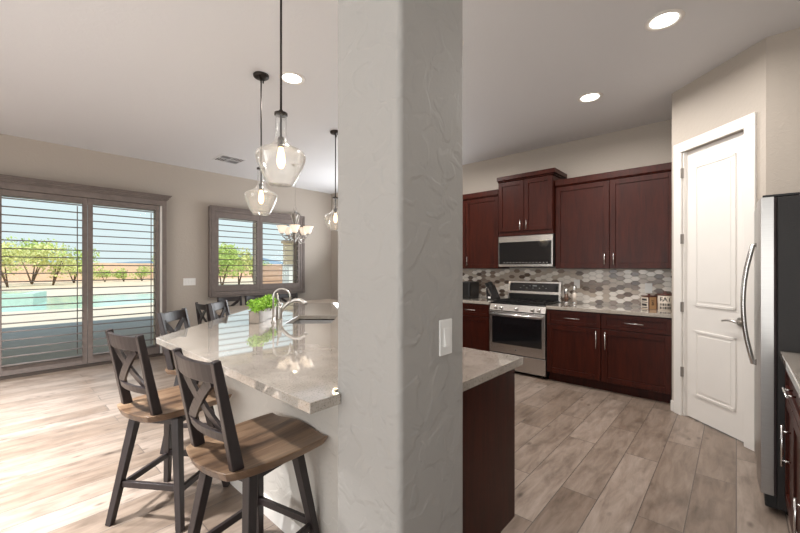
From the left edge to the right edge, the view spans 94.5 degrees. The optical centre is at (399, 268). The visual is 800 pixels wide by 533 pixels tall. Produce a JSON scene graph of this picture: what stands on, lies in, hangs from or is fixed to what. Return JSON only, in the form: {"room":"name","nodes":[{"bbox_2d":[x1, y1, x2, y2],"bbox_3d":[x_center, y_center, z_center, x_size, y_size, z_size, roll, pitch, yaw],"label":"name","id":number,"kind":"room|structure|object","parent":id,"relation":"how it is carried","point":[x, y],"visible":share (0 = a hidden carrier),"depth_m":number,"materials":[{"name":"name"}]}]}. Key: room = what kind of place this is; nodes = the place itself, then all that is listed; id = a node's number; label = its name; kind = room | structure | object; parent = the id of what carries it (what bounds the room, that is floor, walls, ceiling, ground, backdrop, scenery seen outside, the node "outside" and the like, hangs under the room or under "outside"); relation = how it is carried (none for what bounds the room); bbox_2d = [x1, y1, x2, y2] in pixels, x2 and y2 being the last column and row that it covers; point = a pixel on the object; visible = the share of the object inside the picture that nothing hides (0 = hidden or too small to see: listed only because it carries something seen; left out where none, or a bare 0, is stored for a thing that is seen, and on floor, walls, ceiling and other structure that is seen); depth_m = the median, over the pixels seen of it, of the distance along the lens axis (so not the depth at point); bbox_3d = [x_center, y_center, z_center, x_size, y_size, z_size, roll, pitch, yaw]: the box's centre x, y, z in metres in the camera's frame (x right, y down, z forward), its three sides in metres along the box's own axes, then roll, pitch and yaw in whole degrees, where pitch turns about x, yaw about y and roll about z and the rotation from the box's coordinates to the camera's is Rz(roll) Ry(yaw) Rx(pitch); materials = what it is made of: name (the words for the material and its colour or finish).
{"room":"kitchen","nodes":[
{"label":"kitchen","id":0,"kind":"room"},
{"bbox_2d":[0,134,330,333],"bbox_3d":[-4.481,-0.155,5.299,0.160,3.050,8.815,0,0,42],"label":"wall","id":1,"kind":"structure","parent":0,"point":[192,191],"depth_m":6.18,"materials":[{"name":"beige paint"}]},
{"bbox_2d":[0,174,171,379],"bbox_3d":[-4.975,0.115,4.569,0.320,2.510,3.740,0,0,42],"label":"door","id":2,"kind":"structure","parent":1,"relation":"in","point":[15,187],"depth_m":5.13,"materials":[{"name":"brown paint"}]},
{"bbox_2d":[183,278,195,285],"bbox_3d":[-3.535,0.230,6.213,0.011,0.120,0.190,0,0,42],"label":"light switch","id":3,"kind":"object","parent":1,"relation":"attached to","point":[186,281],"visible":1,"depth_m":6.21,"materials":[{"name":"white plastic"}]},
{"bbox_2d":[208,205,304,297],"bbox_3d":[-2.710,-0.287,7.126,0.243,1.599,1.894,0,0,42],"label":"window","id":4,"kind":"structure","parent":1,"relation":"in","point":[215,290],"depth_m":6.96,"materials":[{"name":"brown wood"}]},
{"bbox_2d":[213,375,337,532],"bbox_3d":[-1.027,0.936,3.020,0.831,0.868,3.489,0,0,-21],"label":"wall","id":5,"kind":"structure","parent":0,"point":[247,403],"depth_m":1.81,"materials":[{"name":"grey paint"}]},
{"bbox_2d":[230,480,302,532],"bbox_3d":[-1.095,1.320,2.991,0.718,0.100,3.500,0,0,-22],"label":"baseboard","id":6,"kind":"structure","parent":5,"relation":"attached to","point":[286,524],"depth_m":1.95,"materials":[{"name":"white paint"}]},
{"bbox_2d":[0,355,791,532],"bbox_3d":[-0.664,1.430,1.722,10.500,0.120,8.855,0,0,42],"label":"floor","id":7,"kind":"structure","parent":0,"point":[588,459],"depth_m":2.54,"materials":[{"name":"brown wood"}]},
{"bbox_2d":[105,328,231,532],"bbox_3d":[-1.325,0.853,2.141,0.523,1.041,0.565,0,0,20],"label":"bar stool","id":8,"kind":"object","parent":7,"relation":"on","point":[164,406],"visible":0.68,"depth_m":1.98,"materials":[{"name":"brown wood"}]},
{"bbox_2d":[157,308,206,453],"bbox_3d":[-1.577,0.853,2.948,0.529,1.041,0.457,0,0,-3],"label":"bar stool","id":9,"kind":"object","parent":7,"relation":"on","point":[164,318],"visible":0.25,"depth_m":2.79,"materials":[{"name":"brown wood"}]},
{"bbox_2d":[195,302,210,324],"bbox_3d":[-2.597,0.927,5.275,0.420,0.887,0.506,0,0,42],"label":"dining chair","id":10,"kind":"object","parent":7,"relation":"on","point":[199,307],"visible":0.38,"depth_m":5.08,"materials":[{"name":"brown wood"}]},
{"bbox_2d":[208,300,229,320],"bbox_3d":[-1.593,0.853,3.711,0.529,1.041,0.457,0,0,-3],"label":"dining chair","id":11,"kind":"object","parent":7,"relation":"on","point":[223,305],"visible":0.1,"depth_m":3.72,"materials":[{"name":"brown wood"}]},
{"bbox_2d":[217,296,241,306],"bbox_3d":[-2.753,0.927,6.178,0.506,0.887,0.420,0,0,42],"label":"dining chair","id":12,"kind":"object","parent":7,"relation":"on","point":[236,299],"visible":0.24,"depth_m":6.36,"materials":[{"name":"brown wood"}]},
{"bbox_2d":[172,347,326,532],"bbox_3d":[-0.653,0.853,1.616,0.478,1.041,0.535,0,0,33],"label":"bar stool","id":13,"kind":"object","parent":7,"relation":"on","point":[247,451],"visible":1,"depth_m":1.54,"materials":[{"name":"brown wood"}]},
{"bbox_2d":[245,294,266,304],"bbox_3d":[-2.437,0.927,6.526,0.506,0.887,0.420,0,0,42],"label":"dining chair","id":14,"kind":"object","parent":7,"relation":"on","point":[248,298],"visible":0.16,"depth_m":6.62,"materials":[{"name":"brown wood"}]},
{"bbox_2d":[201,299,337,316],"bbox_3d":[-1.849,0.990,6.113,0.980,0.760,2.360,0,0,42],"label":"dining table","id":15,"kind":"object","parent":7,"relation":"on","point":[233,309],"visible":0.16,"depth_m":5.88,"materials":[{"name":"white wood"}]},
{"bbox_2d":[278,293,297,301],"bbox_3d":[-2.007,0.927,7.000,0.506,0.887,0.420,0,0,42],"label":"dining chair","id":16,"kind":"object","parent":7,"relation":"on","point":[293,295],"visible":0.25,"depth_m":7.12,"materials":[{"name":"brown wood"}]},
{"bbox_2d":[292,319,514,532],"bbox_3d":[-0.611,0.934,3.059,1.294,0.871,3.565,0,0,-23],"label":"base cabinet","id":17,"kind":"object","parent":7,"relation":"on","point":[488,406],"visible":0.1,"depth_m":1.69,"materials":[{"name":"brown wood"}]},
{"bbox_2d":[156,303,522,413],"bbox_3d":[-0.858,0.475,3.081,1.868,0.039,3.833,0,0,-22],"label":"countertop","id":18,"kind":"structure","parent":17,"relation":"on","point":[296,365],"depth_m":1.97,"materials":[{"name":"stone"}]},
{"bbox_2d":[247,294,276,323],"bbox_3d":[-1.208,0.344,3.278,0.184,0.224,0.570,0,0,-3],"label":"planter","id":19,"kind":"object","parent":18,"relation":"on","point":[261,311],"visible":0.94,"depth_m":3.10,"materials":[{"name":"ceramic"}]},
{"bbox_2d":[271,288,290,322],"bbox_3d":[-0.999,0.311,3.114,0.165,0.290,0.066,0,0,-10],"label":"water tap","id":20,"kind":"object","parent":18,"relation":"on","point":[275,291],"visible":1,"depth_m":3.08,"materials":[{"name":"silver metal"}]},
{"bbox_2d":[276,293,307,319],"bbox_3d":[-0.967,0.338,3.309,0.281,0.236,0.060,0,0,-3],"label":"faucet","id":21,"kind":"object","parent":18,"relation":"on","point":[279,308],"visible":1,"depth_m":3.29,"materials":[{"name":"silver metal"}]},
{"bbox_2d":[293,320,333,323],"bbox_3d":[-0.774,0.591,3.312,0.384,0.178,0.544,0,0,-3],"label":"sink","id":22,"kind":"object","parent":18,"relation":"in","point":[298,321],"visible":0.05,"depth_m":3.58,"materials":[{"name":"metal"}]},
{"bbox_2d":[463,303,490,350],"bbox_3d":[0.992,0.933,5.614,1.120,0.874,0.662,0,0,42],"label":"base cabinet","id":23,"kind":"object","parent":7,"relation":"on","point":[476,317],"visible":0.23,"depth_m":5.16,"materials":[{"name":"brown wood"}]},
{"bbox_2d":[463,297,502,304],"bbox_3d":[0.993,0.475,5.626,1.141,0.039,0.642,0,0,42],"label":"countertop","id":24,"kind":"structure","parent":23,"relation":"on","point":[481,300],"depth_m":5.21,"materials":[{"name":"stone"}]},
{"bbox_2d":[463,281,478,298],"bbox_3d":[1.042,0.330,5.614,0.200,0.252,0.290,0,0,42],"label":"toaster","id":25,"kind":"object","parent":24,"relation":"on","point":[470,288],"visible":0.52,"depth_m":5.51,"materials":[{"name":"black plastic"}]},
{"bbox_2d":[485,281,499,299],"bbox_3d":[1.331,0.325,5.350,0.197,0.261,0.121,0,0,42],"label":"knife block","id":26,"kind":"object","parent":24,"relation":"on","point":[491,291],"visible":0.97,"depth_m":5.32,"materials":[{"name":"black wood"}]},
{"bbox_2d":[489,281,562,377],"bbox_3d":[1.674,0.777,4.957,0.753,1.185,0.675,0,0,42],"label":"range","id":27,"kind":"object","parent":7,"relation":"on","point":[518,322],"visible":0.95,"depth_m":4.79,"materials":[{"name":"metal"}]},
{"bbox_2d":[490,298,558,306],"bbox_3d":[1.683,0.454,4.967,0.753,0.043,0.530,0,0,42],"label":"cooktop","id":28,"kind":"object","parent":27,"relation":"in","point":[507,302],"depth_m":4.88,"materials":[{"name":"black glass"}]},
{"bbox_2d":[547,309,671,402],"bbox_3d":[2.438,0.933,4.299,1.240,0.874,0.662,0,0,42],"label":"base cabinet","id":29,"kind":"object","parent":7,"relation":"on","point":[631,355],"visible":0.99,"depth_m":4.03,"materials":[{"name":"brown wood"}]},
{"bbox_2d":[546,302,671,317],"bbox_3d":[2.446,0.475,4.306,1.249,0.039,0.642,0,0,42],"label":"countertop","id":30,"kind":"structure","parent":29,"relation":"on","point":[583,307],"depth_m":4.17,"materials":[{"name":"stone"}]},
{"bbox_2d":[564,288,568,303],"bbox_3d":[2.134,0.355,4.749,0.054,0.200,0.054,0,0,42],"label":"pepper mill","id":31,"kind":"object","parent":30,"relation":"on","point":[566,291],"visible":1,"depth_m":4.73,"materials":[{"name":"metal"}]},
{"bbox_2d":[564,294,567,301],"bbox_3d":[2.134,0.382,4.749,0.048,0.100,0.048,0,0,42],"label":"jar","id":32,"kind":"object","parent":31,"relation":"on","point":[565,295],"depth_m":4.73,"materials":[{"name":"glass"}]},
{"bbox_2d":[572,285,576,303],"bbox_3d":[2.208,0.336,4.682,0.054,0.240,0.054,0,0,42],"label":"salt mill","id":33,"kind":"object","parent":30,"relation":"on","point":[574,288],"visible":0.98,"depth_m":4.67,"materials":[{"name":"metal"}]},
{"bbox_2d":[572,292,576,301],"bbox_3d":[2.208,0.367,4.682,0.048,0.120,0.048,0,0,42],"label":"jar","id":34,"kind":"object","parent":33,"relation":"on","point":[574,294],"depth_m":4.67,"materials":[{"name":"clear glass"}]},
{"bbox_2d":[641,294,657,308],"bbox_3d":[2.782,0.370,4.134,0.112,0.170,0.112,0,0,-10],"label":"canister","id":35,"kind":"object","parent":30,"relation":"on","point":[648,301],"visible":1,"depth_m":4.09,"materials":[{"name":"beige ceramic"}]},
{"bbox_2d":[657,291,671,310],"bbox_3d":[2.873,0.352,4.011,0.140,0.206,0.140,0,0,42],"label":"canister","id":36,"kind":"object","parent":30,"relation":"on","point":[664,300],"visible":0.94,"depth_m":3.96,"materials":[{"name":"beige ceramic"}]},
{"bbox_2d":[740,192,799,514],"bbox_3d":[2.568,0.479,2.189,0.815,1.782,0.845,0,0,42],"label":"refrigerator","id":37,"kind":"object","parent":7,"relation":"on","point":[775,248],"visible":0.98,"depth_m":2.07,"materials":[{"name":"metal"}]},
{"bbox_2d":[780,368,799,532],"bbox_3d":[1.815,0.933,1.242,0.695,0.874,1.510,0,0,42],"label":"base cabinet","id":38,"kind":"object","parent":7,"relation":"on","point":[792,399],"visible":0.91,"depth_m":1.74,"materials":[{"name":"brown wood"}]},
{"bbox_2d":[780,351,799,396],"bbox_3d":[1.825,0.475,1.238,0.680,0.039,1.547,0,0,42],"label":"countertop","id":39,"kind":"structure","parent":38,"relation":"on","point":[791,360],"depth_m":1.74,"materials":[{"name":"stone"}]},
{"bbox_2d":[0,0,799,193],"bbox_3d":[-0.664,-1.755,1.722,10.500,0.150,8.855,0,0,42],"label":"ceiling","id":40,"kind":"structure","parent":0,"point":[172,82],"depth_m":3.15,"materials":[{"name":"white paint"}]},
{"bbox_2d":[212,154,246,164],"bbox_3d":[-2.637,-1.675,5.722,0.380,0.010,0.380,0,0,42],"label":"ceiling vent","id":41,"kind":"object","parent":40,"relation":"in","point":[222,158],"visible":1,"depth_m":5.71,"materials":[{"name":"white metal"}]},
{"bbox_2d":[245,71,277,215],"bbox_3d":[-1.208,-1.071,3.220,0.274,1.218,0.274,0,0,-43],"label":"pendant lamp","id":42,"kind":"object","parent":40,"relation":"hanging from","point":[261,76],"visible":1,"depth_m":3.21,"materials":[{"name":"clear glass"}]},
{"bbox_2d":[258,169,263,203],"bbox_3d":[-1.208,-0.710,3.220,0.046,0.305,0.046,0,0,42],"label":"bulb","id":43,"kind":"object","parent":42,"relation":"attached to","point":[261,197],"depth_m":3.21,"materials":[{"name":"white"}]},
{"bbox_2d":[255,0,305,187],"bbox_3d":[-0.668,-1.071,2.078,0.274,1.218,0.274,0,0,-43],"label":"pendant lamp","id":44,"kind":"object","parent":40,"relation":"hanging from","point":[280,113],"visible":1,"depth_m":2.07,"materials":[{"name":"clear glass"}]},
{"bbox_2d":[277,115,284,168],"bbox_3d":[-0.668,-0.710,2.078,0.046,0.305,0.046,0,0,42],"label":"bulb","id":45,"kind":"object","parent":44,"relation":"attached to","point":[280,156],"depth_m":2.06,"materials":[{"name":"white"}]},
{"bbox_2d":[278,71,304,84],"bbox_3d":[-0.956,-1.675,3.275,0.228,0.009,0.228,0,0,42],"label":"recessed light","id":46,"kind":"object","parent":40,"relation":"in","point":[293,78],"visible":0.94,"depth_m":3.27,"materials":[{"name":"white"}]},
{"bbox_2d":[276,164,313,243],"bbox_3d":[-1.718,-1.040,6.032,0.565,1.281,0.581,0,0,42],"label":"chandelier","id":47,"kind":"object","parent":40,"relation":"hanging from","point":[294,227],"visible":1,"depth_m":5.99,"materials":[{"name":"white glass"}]},
{"bbox_2d":[324,130,337,230],"bbox_3d":[-0.795,-1.071,4.558,0.274,1.218,0.274,0,0,38],"label":"pendant lamp","id":48,"kind":"object","parent":40,"relation":"hanging from","point":[333,132],"visible":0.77,"depth_m":4.55,"materials":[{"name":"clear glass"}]},
{"bbox_2d":[334,198,336,222],"bbox_3d":[-0.795,-0.710,4.558,0.046,0.305,0.046,0,0,42],"label":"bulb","id":49,"kind":"object","parent":48,"relation":"attached to","point":[335,209],"depth_m":4.54,"materials":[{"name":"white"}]},
{"bbox_2d":[577,92,602,102],"bbox_3d":[1.869,-1.675,3.639,0.228,0.009,0.228,0,0,42],"label":"recessed light","id":50,"kind":"object","parent":40,"relation":"in","point":[592,96],"visible":1,"depth_m":3.64,"materials":[{"name":"white"}]},
{"bbox_2d":[644,9,684,30],"bbox_3d":[1.790,-1.675,2.509,0.228,0.009,0.228,0,0,42],"label":"recessed light","id":51,"kind":"object","parent":40,"relation":"in","point":[665,19],"visible":1,"depth_m":2.50,"materials":[{"name":"white paint"}]},
{"bbox_2d":[338,0,462,532],"bbox_3d":[0.006,-0.155,1.401,0.322,3.050,0.371,0,0,42],"label":"pillar","id":52,"kind":"structure","parent":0,"point":[400,62],"depth_m":1.26,"materials":[{"name":"grey paint"}]},
{"bbox_2d":[439,318,451,355],"bbox_3d":[0.167,0.248,1.328,0.016,0.128,0.076,0,0,42],"label":"light switch","id":53,"kind":"object","parent":52,"relation":"attached to","point":[445,326],"visible":1,"depth_m":1.32,"materials":[{"name":"white plastic"}]},
{"bbox_2d":[331,119,671,306],"bbox_3d":[0.879,-0.155,6.275,6.460,3.050,0.160,0,0,42],"label":"wall","id":54,"kind":"structure","parent":0,"point":[650,144],"depth_m":4.85,"materials":[{"name":"beige paint"}]},
{"bbox_2d":[463,189,509,268],"bbox_3d":[1.086,-0.553,5.717,1.110,1.122,0.382,0,0,42],"label":"upper cabinet","id":55,"kind":"object","parent":54,"relation":"attached to","point":[480,209],"visible":0.5,"depth_m":5.42,"materials":[{"name":"brown wood"}]},
{"bbox_2d":[497,168,566,236],"bbox_3d":[1.783,-0.846,5.030,0.792,0.812,0.462,0,0,42],"label":"upper cabinet","id":56,"kind":"object","parent":54,"relation":"attached to","point":[526,201],"visible":0.98,"depth_m":4.86,"materials":[{"name":"brown wood"}]},
{"bbox_2d":[499,234,555,267],"bbox_3d":[1.784,-0.222,5.064,0.745,0.432,0.410,0,0,42],"label":"microwave","id":57,"kind":"object","parent":56,"relation":"attached to","point":[523,251],"visible":1,"depth_m":4.88,"materials":[{"name":"metal"}]},
{"bbox_2d":[463,267,671,307],"bbox_3d":[1.959,0.220,5.179,3.172,0.472,0.010,0,0,42],"label":"backsplash","id":58,"kind":"structure","parent":54,"relation":"attached to","point":[623,287],"depth_m":4.71,"materials":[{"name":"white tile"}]},
{"bbox_2d":[574,279,579,287],"bbox_3d":[2.315,0.205,4.843,0.072,0.116,0.009,0,0,42],"label":"outlet","id":59,"kind":"object","parent":54,"relation":"attached to","point":[576,281],"visible":0.8,"depth_m":4.84,"materials":[{"name":"white plastic"}]},
{"bbox_2d":[555,162,671,268],"bbox_3d":[2.533,-0.553,4.401,1.236,1.122,0.382,0,0,42],"label":"upper cabinet","id":60,"kind":"object","parent":54,"relation":"attached to","point":[620,219],"visible":0.91,"depth_m":4.24,"materials":[{"name":"brown wood"}]},
{"bbox_2d":[645,283,651,292],"bbox_3d":[2.898,0.233,4.313,0.072,0.116,0.009,0,0,42],"label":"outlet","id":61,"kind":"object","parent":54,"relation":"attached to","point":[648,286],"visible":1,"depth_m":4.31,"materials":[{"name":"white plastic"}]},
{"bbox_2d":[672,28,799,400],"bbox_3d":[2.964,-0.155,3.107,0.660,3.050,1.999,0,0,-5],"label":"wall","id":62,"kind":"structure","parent":0,"point":[763,79],"depth_m":2.73,"materials":[{"name":"beige paint"}]},
{"bbox_2d":[671,400,673,411],"bbox_3d":[2.696,1.320,2.946,0.231,0.100,1.232,0,0,-18],"label":"baseboard","id":63,"kind":"structure","parent":62,"relation":"attached to","point":[672,401],"depth_m":3.54,"materials":[{"name":"white paint"}]},
{"bbox_2d":[674,112,756,450],"bbox_3d":[2.676,0.102,3.145,0.133,2.535,0.766,0,0,-3],"label":"door","id":64,"kind":"structure","parent":62,"relation":"in","point":[715,183],"depth_m":3.13,"materials":[{"name":"white paint"}]},
{"label":"outside","id":65,"kind":"structure","parent":0,"visible":0},
{"bbox_2d":[14,256,282,263],"bbox_3d":[-116.215,-1.731,173.206,25.000,10.201,400.000,0,0,42],"label":"hills","id":66,"kind":"structure","parent":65,"point":[266,262],"depth_m":197.86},
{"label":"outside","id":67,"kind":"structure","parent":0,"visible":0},
{"bbox_2d":[2,278,252,289],"bbox_3d":[-40.163,1.445,70.292,86.000,0.090,170.000,0,0,42],"label":"ground","id":68,"kind":"structure","parent":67,"point":[109,283],"depth_m":33.64,"materials":[{"name":"beige sand"}]},
{"bbox_2d":[2,242,42,286],"bbox_3d":[-28.517,-0.251,26.842,3.067,3.376,3.975,0,0,-6],"label":"tree","id":69,"kind":"object","parent":68,"relation":"on","point":[5,260],"visible":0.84,"depth_m":26.86,"materials":[{"name":"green plant"}]},
{"bbox_2d":[3,236,65,283],"bbox_3d":[-31.911,-0.657,31.886,4.419,4.196,4.498,0,0,42],"label":"tree","id":70,"kind":"object","parent":68,"relation":"on","point":[32,244],"visible":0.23,"depth_m":31.96,"materials":[{"name":"green plant"}]},
{"bbox_2d":[22,242,81,284],"bbox_3d":[-28.125,-0.377,30.309,3.520,3.629,4.015,0,0,6],"label":"tree","id":71,"kind":"object","parent":68,"relation":"on","point":[58,260],"visible":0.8,"depth_m":29.77,"materials":[{"name":"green plant"}]},
{"bbox_2d":[54,246,103,282],"bbox_3d":[-30.456,-0.323,35.150,4.017,3.523,3.421,0,0,42],"label":"tree","id":72,"kind":"object","parent":68,"relation":"on","point":[69,252],"visible":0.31,"depth_m":34.70,"materials":[{"name":"green plant"}]},
{"bbox_2d":[93,268,113,281],"bbox_3d":[-29.983,0.715,37.163,2.038,1.431,1.615,0,0,-17],"label":"round shrub","id":73,"kind":"object","parent":68,"relation":"on","point":[97,274],"visible":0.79,"depth_m":37.11,"materials":[{"name":"green plant"}]},
{"bbox_2d":[112,267,129,281],"bbox_3d":[-28.847,0.658,38.227,2.020,1.546,1.441,0,0,42],"label":"round shrub","id":74,"kind":"object","parent":68,"relation":"on","point":[118,275],"visible":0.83,"depth_m":38.05,"materials":[{"name":"green plant"}]},
{"bbox_2d":[129,266,152,280],"bbox_3d":[-27.614,0.546,39.452,1.790,1.769,2.104,0,0,42],"label":"round shrub","id":75,"kind":"object","parent":68,"relation":"on","point":[146,268],"visible":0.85,"depth_m":39.39,"materials":[{"name":"green plant"}]},
{"bbox_2d":[2,262,282,280],"bbox_3d":[-25.138,0.395,49.877,0.300,1.950,120.000,0,0,42],"label":"wall","id":76,"kind":"structure","parent":68,"relation":"on","point":[18,277],"depth_m":40.07,"materials":[{"name":"beige concrete"}]},
{"bbox_2d":[235,252,271,278],"bbox_3d":[-14.311,-0.091,36.141,2.518,3.052,3.481,0,0,42],"label":"tree","id":77,"kind":"object","parent":68,"relation":"on","point":[240,252],"visible":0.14,"depth_m":35.95,"materials":[{"name":"green plant"}]},
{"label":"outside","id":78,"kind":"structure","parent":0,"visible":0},
{"bbox_2d":[2,316,152,364],"bbox_3d":[-5.892,1.430,8.058,5.640,0.080,20.000,0,0,42],"label":"floor","id":79,"kind":"structure","parent":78,"point":[45,332],"depth_m":7.41,"materials":[{"name":"concrete"}]},
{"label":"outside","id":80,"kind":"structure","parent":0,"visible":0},
{"bbox_2d":[2,283,252,327],"bbox_3d":[-13.879,1.430,19.372,21.400,0.080,70.000,0,0,42],"label":"pool deck","id":81,"kind":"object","parent":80,"point":[50,292],"visible":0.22,"depth_m":11.85,"materials":[{"name":"white concrete"}]},
{"bbox_2d":[2,291,46,306],"bbox_3d":[-15.691,1.158,13.587,3.100,0.446,4.000,0,0,42],"label":"spa","id":82,"kind":"object","parent":81,"relation":"on","point":[5,294],"visible":0.83,"depth_m":13.59,"materials":[{"name":"liquid"}]},
{"bbox_2d":[219,243,245,284],"bbox_3d":[-12.498,-0.257,26.272,3.128,3.382,2.828,0,0,42],"label":"tree","id":83,"kind":"object","parent":81,"relation":"on","point":[227,255],"visible":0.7,"depth_m":26.27,"materials":[{"name":"green plant"}]},
{"bbox_2d":[219,244,252,284],"bbox_3d":[-13.834,-0.309,31.072,3.236,3.490,3.484,0,0,-25],"label":"tree","id":84,"kind":"object","parent":81,"relation":"on","point":[245,258],"visible":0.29,"depth_m":30.80,"materials":[{"name":"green plant"}]},
{"bbox_2d":[263,266,281,283],"bbox_3d":[-11.061,0.595,32.284,0.200,1.550,2.100,0,0,42],"label":"fence","id":85,"kind":"object","parent":81,"relation":"on","point":[271,276],"visible":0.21,"depth_m":32.13,"materials":[{"name":"beige wood"}]},
{"bbox_2d":[281,241,292,264],"bbox_3d":[-4.976,-0.130,23.591,1.300,3.000,4.980,0,0,42],"label":"house","id":86,"kind":"structure","parent":81,"relation":"on","point":[283,242],"depth_m":21.85,"materials":[{"name":"beige paint"}]},
{"bbox_2d":[282,266,292,282],"bbox_3d":[-5.248,0.610,18.014,0.680,1.560,0.800,0,0,42],"label":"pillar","id":87,"kind":"structure","parent":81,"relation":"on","point":[283,267],"depth_m":17.69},
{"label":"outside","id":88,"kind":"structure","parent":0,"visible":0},
{"bbox_2d":[2,293,152,311],"bbox_3d":[-13.902,1.421,15.407,7.700,0.078,13.100,0,0,42],"label":"pool water","id":89,"kind":"structure","parent":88,"point":[72,299],"depth_m":14.86,"materials":[{"name":"teal liquid"}]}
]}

